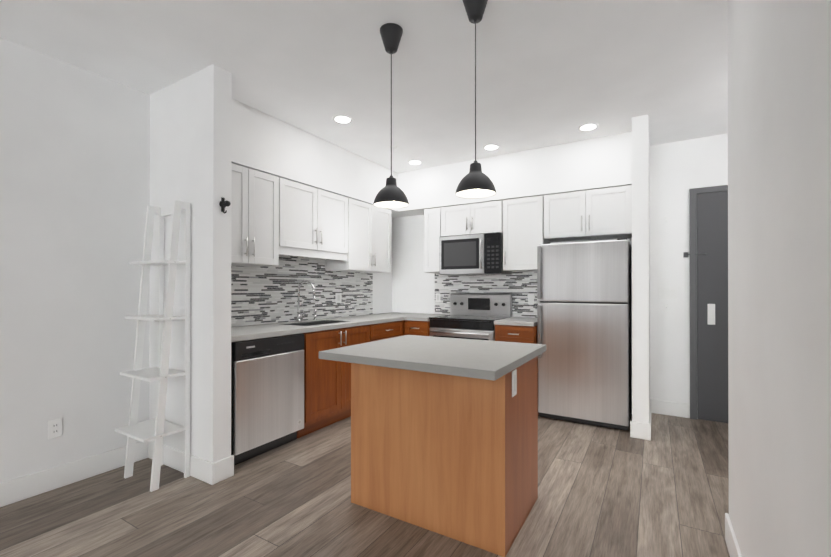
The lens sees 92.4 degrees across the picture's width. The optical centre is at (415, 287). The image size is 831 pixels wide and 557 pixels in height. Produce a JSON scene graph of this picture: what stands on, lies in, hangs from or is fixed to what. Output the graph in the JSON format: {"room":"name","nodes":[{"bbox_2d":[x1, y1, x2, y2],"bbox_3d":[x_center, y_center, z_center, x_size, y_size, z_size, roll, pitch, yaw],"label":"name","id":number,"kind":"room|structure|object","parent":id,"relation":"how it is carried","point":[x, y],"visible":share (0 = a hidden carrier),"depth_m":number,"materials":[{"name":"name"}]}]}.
{"room":"kitchen","nodes":[
{"label":"kitchen","id":0,"kind":"room"},
{"bbox_2d":[0,37,149,482],"bbox_3d":[-2.476,-0.089,2.376,0.120,2.750,8.240,0,0,31],"label":"wall","id":1,"kind":"structure","parent":0,"point":[74,172],"depth_m":2.60,"materials":[{"name":"paint"}]},
{"bbox_2d":[48,418,61,438],"bbox_3d":[-2.300,0.901,2.542,0.007,0.118,0.072,0,0,31],"label":"electrical outlet","id":2,"kind":"object","parent":1,"relation":"attached to","point":[54,428],"visible":1,"depth_m":2.54,"materials":[{"name":"white plastic"}]},
{"bbox_2d":[0,441,147,506],"bbox_3d":[-3.247,1.211,0.955,0.014,0.140,4.776,0,0,31],"label":"baseboard","id":3,"kind":"structure","parent":1,"relation":"attached to","point":[29,486],"depth_m":2.58,"materials":[{"name":"white wood"}]},
{"bbox_2d":[149,64,231,462],"bbox_3d":[-1.637,-0.088,2.870,0.810,2.750,0.130,0,0,31],"label":"wall","id":4,"kind":"structure","parent":0,"point":[191,139],"depth_m":2.70,"materials":[{"name":"paint"}]},
{"bbox_2d":[148,440,213,484],"bbox_3d":[-1.668,1.217,2.801,0.824,0.140,0.014,0,0,31],"label":"baseboard","id":5,"kind":"structure","parent":4,"relation":"attached to","point":[200,468],"depth_m":2.72,"materials":[{"name":"white wood"}]},
{"bbox_2d":[214,455,233,483],"bbox_3d":[-1.280,1.216,2.661,0.014,0.140,0.144,0,0,31],"label":"baseboard","id":6,"kind":"structure","parent":4,"relation":"attached to","point":[224,469],"depth_m":2.65,"materials":[{"name":"white wood"}]},
{"bbox_2d":[219,197,230,213],"bbox_3d":[-1.261,-0.544,2.646,0.068,0.109,0.048,0,0,31],"label":"hanger","id":7,"kind":"object","parent":4,"relation":"attached to","point":[223,203],"visible":0.98,"depth_m":2.65,"materials":[{"name":"black metal"}]},
{"bbox_2d":[231,218,391,326],"bbox_3d":[-1.092,-0.084,4.415,0.158,2.750,3.080,0,0,31],"label":"wall","id":8,"kind":"structure","parent":0,"point":[264,295],"depth_m":4.12,"materials":[{"name":"tile"}]},
{"bbox_2d":[231,163,286,266],"bbox_3d":[-1.483,-0.575,3.289,0.326,0.776,0.736,0,0,31],"label":"upper cabinet","id":9,"kind":"object","parent":8,"relation":"attached to","point":[273,217],"depth_m":3.29,"materials":[{"name":"white wood"}]},
{"bbox_2d":[287,180,350,254],"bbox_3d":[-1.091,-0.658,3.944,0.326,0.606,0.908,0,0,31],"label":"upper cabinet","id":10,"kind":"object","parent":8,"relation":"attached to","point":[318,220],"depth_m":3.85,"materials":[{"name":"white wood"}]},
{"bbox_2d":[335,293,341,302],"bbox_3d":[-0.888,0.124,4.595,0.006,0.115,0.100,0,0,31],"label":"outlet","id":11,"kind":"object","parent":8,"relation":"attached to","point":[338,297],"visible":1,"depth_m":4.59,"materials":[{"name":"white plastic"}]},
{"bbox_2d":[319,199,390,272],"bbox_3d":[-0.663,-0.571,4.658,0.326,0.776,0.876,0,0,31],"label":"upper cabinet","id":12,"kind":"object","parent":8,"relation":"attached to","point":[370,224],"depth_m":4.55,"materials":[{"name":"white wood"}]},
{"bbox_2d":[0,0,727,172],"bbox_3d":[0.385,-1.519,0.665,6.790,0.100,8.240,0,0,31],"label":"ceiling","id":13,"kind":"structure","parent":0,"point":[552,72],"depth_m":2.58,"materials":[{"name":"paint"}]},
{"bbox_2d":[232,99,411,217],"bbox_3d":[-0.931,-1.215,4.225,0.332,0.489,2.915,0,0,31],"label":"soffit","id":14,"kind":"structure","parent":13,"relation":"attached to","point":[266,143],"depth_m":3.68,"materials":[{"name":"paint"}]},
{"bbox_2d":[332,115,352,123],"bbox_3d":[-0.634,-1.458,3.468,0.176,0.006,0.176,0,0,31],"label":"recessed light","id":15,"kind":"object","parent":13,"relation":"in","point":[342,119],"visible":1,"depth_m":3.46,"materials":[{"name":"white"}]},
{"bbox_2d":[373,23,408,208],"bbox_3d":[-0.138,-0.966,2.272,0.203,0.996,0.203,0,0,31],"label":"pendant lamp","id":16,"kind":"object","parent":13,"relation":"hanging from","point":[390,195],"visible":1,"depth_m":2.24,"materials":[{"name":"grey metal"}]},
{"bbox_2d":[408,160,422,164],"bbox_3d":[-0.005,-1.455,4.653,0.176,0.006,0.176,0,0,31],"label":"recessed light","id":17,"kind":"object","parent":13,"relation":"in","point":[414,162],"visible":0.98,"depth_m":4.64,"materials":[{"name":"white"}]},
{"bbox_2d":[455,0,495,198],"bbox_3d":[0.303,-0.967,2.007,0.203,0.996,0.203,0,0,31],"label":"pendant lamp","id":18,"kind":"object","parent":13,"relation":"hanging from","point":[475,182],"visible":1,"depth_m":1.98,"materials":[{"name":"grey metal"}]},
{"bbox_2d":[483,144,499,149],"bbox_3d":[0.791,-1.456,4.153,0.176,0.006,0.176,0,0,31],"label":"recessed light","id":19,"kind":"object","parent":13,"relation":"in","point":[491,147],"visible":1,"depth_m":4.15,"materials":[{"name":"white"}]},
{"bbox_2d":[398,132,631,215],"bbox_3d":[1.002,-1.214,4.561,2.638,0.489,0.352,0,0,31],"label":"soffit","id":20,"kind":"structure","parent":13,"relation":"attached to","point":[596,163],"depth_m":4.20,"materials":[{"name":"paint"}]},
{"bbox_2d":[578,123,598,130],"bbox_3d":[1.576,-1.458,3.635,0.176,0.006,0.176,0,0,31],"label":"recessed light","id":21,"kind":"object","parent":13,"relation":"in","point":[589,127],"visible":1,"depth_m":3.63,"materials":[{"name":"white"}]},
{"bbox_2d":[0,413,729,556],"bbox_3d":[0.385,1.311,0.657,6.790,0.060,8.240,0,0,31],"label":"floor","id":22,"kind":"structure","parent":0,"point":[614,492],"depth_m":2.31,"materials":[{"name":"brown wood"}]},
{"bbox_2d":[115,200,189,491],"bbox_3d":[-1.763,0.356,2.678,0.386,1.860,0.291,0,0,31],"label":"ladder shelf","id":23,"kind":"object","parent":22,"relation":"on","point":[158,428],"visible":1,"depth_m":2.69,"materials":[{"name":"white wood"}]},
{"bbox_2d":[231,333,303,464],"bbox_3d":[-1.333,0.839,3.206,0.564,0.898,0.647,0,0,31],"label":"dishwasher","id":24,"kind":"object","parent":22,"relation":"on","point":[267,394],"visible":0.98,"depth_m":3.01,"materials":[{"name":"silver metal"}]},
{"bbox_2d":[319,320,402,411],"bbox_3d":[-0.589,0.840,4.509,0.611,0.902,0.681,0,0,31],"label":"base cabinet","id":25,"kind":"object","parent":22,"relation":"on","point":[327,392],"depth_m":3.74,"materials":[{"name":"brown wood"}]},
{"bbox_2d":[231,312,430,341],"bbox_3d":[-0.802,0.366,4.143,0.612,0.039,2.908,0,0,31],"label":"countertop","id":26,"kind":"structure","parent":25,"relation":"on","point":[250,332],"depth_m":3.57,"materials":[{"name":"grey stone"}]},
{"bbox_2d":[296,280,316,321],"bbox_3d":[-1.030,0.137,4.038,0.260,0.415,0.279,0,0,31],"label":"faucet","id":27,"kind":"object","parent":26,"relation":"on","point":[299,316],"visible":1,"depth_m":3.98,"materials":[{"name":"silver metal"}]},
{"bbox_2d":[283,320,347,325],"bbox_3d":[-0.960,0.449,3.891,0.372,0.192,0.632,0,0,31],"label":"sink","id":28,"kind":"object","parent":26,"relation":"in","point":[315,323],"visible":0.04,"depth_m":4.11,"materials":[{"name":"silver metal"}]},
{"bbox_2d":[404,320,429,335],"bbox_3d":[0.165,0.842,4.877,0.338,0.902,0.652,0,0,31],"label":"base cabinet","id":29,"kind":"object","parent":22,"relation":"on","point":[421,328],"depth_m":4.59,"materials":[{"name":"brown wood"}]},
{"bbox_2d":[319,335,545,556],"bbox_3d":[0.138,0.819,2.319,1.009,0.932,0.925,0,0,31],"label":"kitchen island","id":30,"kind":"object","parent":22,"relation":"on","point":[444,436],"visible":1,"depth_m":2.10,"materials":[{"name":"brown wood"}]},
{"bbox_2d":[319,335,545,380],"bbox_3d":[0.138,0.373,2.321,1.009,0.040,0.925,0,0,31],"label":"island countertop","id":31,"kind":"structure","parent":30,"relation":"on","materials":[{"name":"stone"}]},
{"bbox_2d":[512,369,516,396],"bbox_3d":[0.500,0.484,2.013,0.006,0.130,0.070,0,0,31],"label":"outlet","id":32,"kind":"object","parent":30,"relation":"attached to","point":[514,372],"depth_m":2.01,"materials":[{"name":"white plastic"}]},
{"bbox_2d":[429,293,511,340],"bbox_3d":[0.628,0.679,4.564,0.773,1.225,0.682,0,0,31],"label":"range","id":33,"kind":"object","parent":22,"relation":"on","point":[461,321],"visible":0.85,"depth_m":4.60,"materials":[{"name":"silver metal"}]},
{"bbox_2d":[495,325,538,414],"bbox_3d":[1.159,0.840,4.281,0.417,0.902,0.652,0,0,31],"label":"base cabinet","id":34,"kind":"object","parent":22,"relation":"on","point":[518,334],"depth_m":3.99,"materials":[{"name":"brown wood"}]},
{"bbox_2d":[537,238,630,430],"bbox_3d":[1.682,0.427,3.953,0.792,1.727,0.647,0,0,31],"label":"refrigerator","id":35,"kind":"object","parent":22,"relation":"on","point":[584,323],"visible":1,"depth_m":3.71,"materials":[{"name":"silver metal"}]},
{"bbox_2d":[392,215,631,413],"bbox_3d":[0.992,-0.082,4.865,2.970,2.750,0.165,0,0,31],"label":"wall","id":36,"kind":"structure","parent":0,"point":[413,286],"depth_m":5.39,"materials":[{"name":"paint"}]},
{"bbox_2d":[424,208,439,272],"bbox_3d":[0.289,-0.570,4.978,0.228,0.776,0.346,0,0,31],"label":"upper cabinet","id":37,"kind":"object","parent":36,"relation":"attached to","point":[431,216],"depth_m":4.84,"materials":[{"name":"white wood"}]},
{"bbox_2d":[440,200,503,236],"bbox_3d":[0.716,-0.781,4.723,0.756,0.356,0.346,0,0,31],"label":"upper cabinet","id":38,"kind":"object","parent":36,"relation":"attached to","point":[485,217],"depth_m":4.55,"materials":[{"name":"white wood"}]},
{"bbox_2d":[439,232,511,275],"bbox_3d":[0.693,-0.374,4.683,0.756,0.452,0.447,0,0,31],"label":"over-the-range microwave","id":39,"kind":"object","parent":38,"relation":"attached to","point":[474,254],"visible":0.98,"depth_m":4.52,"materials":[{"name":"silver metal"}]},
{"bbox_2d":[435,271,539,317],"bbox_3d":[0.877,0.070,4.832,1.455,0.554,0.008,0,0,31],"label":"backsplash","id":40,"kind":"structure","parent":36,"relation":"attached to","point":[520,286],"depth_m":4.77,"materials":[{"name":"tile"}]},
{"bbox_2d":[436,293,439,301],"bbox_3d":[0.292,0.136,5.175,0.070,0.115,0.005,0,0,31],"label":"electrical outlet","id":41,"kind":"object","parent":40,"relation":"attached to","point":[437,294],"depth_m":5.17,"materials":[{"name":"white plastic"}]},
{"bbox_2d":[528,294,533,303],"bbox_3d":[1.322,0.134,4.558,0.070,0.115,0.005,0,0,31],"label":"electrical outlet","id":42,"kind":"object","parent":40,"relation":"attached to","point":[530,298],"depth_m":4.56,"materials":[{"name":"white plastic"}]},
{"bbox_2d":[503,194,555,271],"bbox_3d":[1.259,-0.572,4.397,0.499,0.776,0.346,0,0,31],"label":"upper cabinet","id":43,"kind":"object","parent":36,"relation":"attached to","point":[526,226],"depth_m":4.25,"materials":[{"name":"white wood"}]},
{"bbox_2d":[552,185,631,241],"bbox_3d":[1.774,-0.733,4.089,0.818,0.456,0.346,0,0,31],"label":"upper cabinet","id":44,"kind":"object","parent":36,"relation":"attached to","point":[604,213],"depth_m":3.92,"materials":[{"name":"white wood"}]},
{"bbox_2d":[632,114,649,422],"bbox_3d":[2.138,-0.085,3.767,0.125,2.750,0.870,0,0,31],"label":"wall","id":45,"kind":"structure","parent":0,"point":[640,280],"depth_m":3.39,"materials":[{"name":"paint"}]},
{"bbox_2d":[630,421,650,440],"bbox_3d":[1.911,1.218,3.384,0.153,0.140,0.014,0,0,31],"label":"baseboard","id":46,"kind":"structure","parent":45,"relation":"attached to","point":[639,430],"depth_m":3.38,"materials":[{"name":"white wood"}]},
{"bbox_2d":[649,399,650,423],"bbox_3d":[2.194,1.220,3.721,0.014,0.140,0.856,0,0,31],"label":"baseboard","id":47,"kind":"structure","parent":45,"relation":"attached to","point":[650,413],"depth_m":3.61,"materials":[{"name":"white wood"}]},
{"bbox_2d":[649,133,727,417],"bbox_3d":[2.524,-0.084,4.113,6.670,2.750,0.120,0,0,31],"label":"wall","id":48,"kind":"structure","parent":0,"point":[678,170],"depth_m":4.00,"materials":[{"name":"paint"}]},
{"bbox_2d":[651,399,688,417],"bbox_3d":[2.556,1.220,4.012,0.335,0.140,0.014,0,0,31],"label":"baseboard","id":49,"kind":"structure","parent":48,"relation":"attached to","point":[670,408],"depth_m":4.00,"materials":[{"name":"white wood"}]},
{"bbox_2d":[683,252,705,256],"bbox_3d":[2.729,-0.320,3.895,0.181,0.050,0.025,0,0,41],"label":"guard","id":50,"kind":"object","parent":48,"relation":"attached to","point":[685,254],"visible":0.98,"depth_m":3.93,"materials":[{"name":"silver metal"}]},
{"bbox_2d":[689,185,727,419],"bbox_3d":[3.122,0.162,3.666,0.985,2.255,0.030,0,0,31],"label":"door frame","id":51,"kind":"structure","parent":48,"relation":"attached to","point":[693,192],"depth_m":3.89,"materials":[{"name":"grey wood"}]},
{"bbox_2d":[697,191,727,422],"bbox_3d":[3.109,0.186,3.644,0.865,2.194,0.077,0,0,31],"label":"hall door","id":52,"kind":"structure","parent":48,"relation":"in","point":[712,311],"depth_m":3.82,"materials":[{"name":"grey wood"}]},
{"bbox_2d":[727,0,830,556],"bbox_3d":[2.450,-0.095,0.601,2.945,2.750,1.520,0,0,31],"label":"wall","id":53,"kind":"structure","parent":0,"point":[779,250],"depth_m":1.18,"materials":[{"name":"paint"}]},
{"bbox_2d":[725,513,741,556],"bbox_3d":[1.181,1.213,1.358,0.014,0.140,1.548,0,0,31],"label":"baseboard","id":54,"kind":"structure","parent":53,"relation":"attached to","point":[733,548],"depth_m":1.87,"materials":[{"name":"white wood"}]}
]}

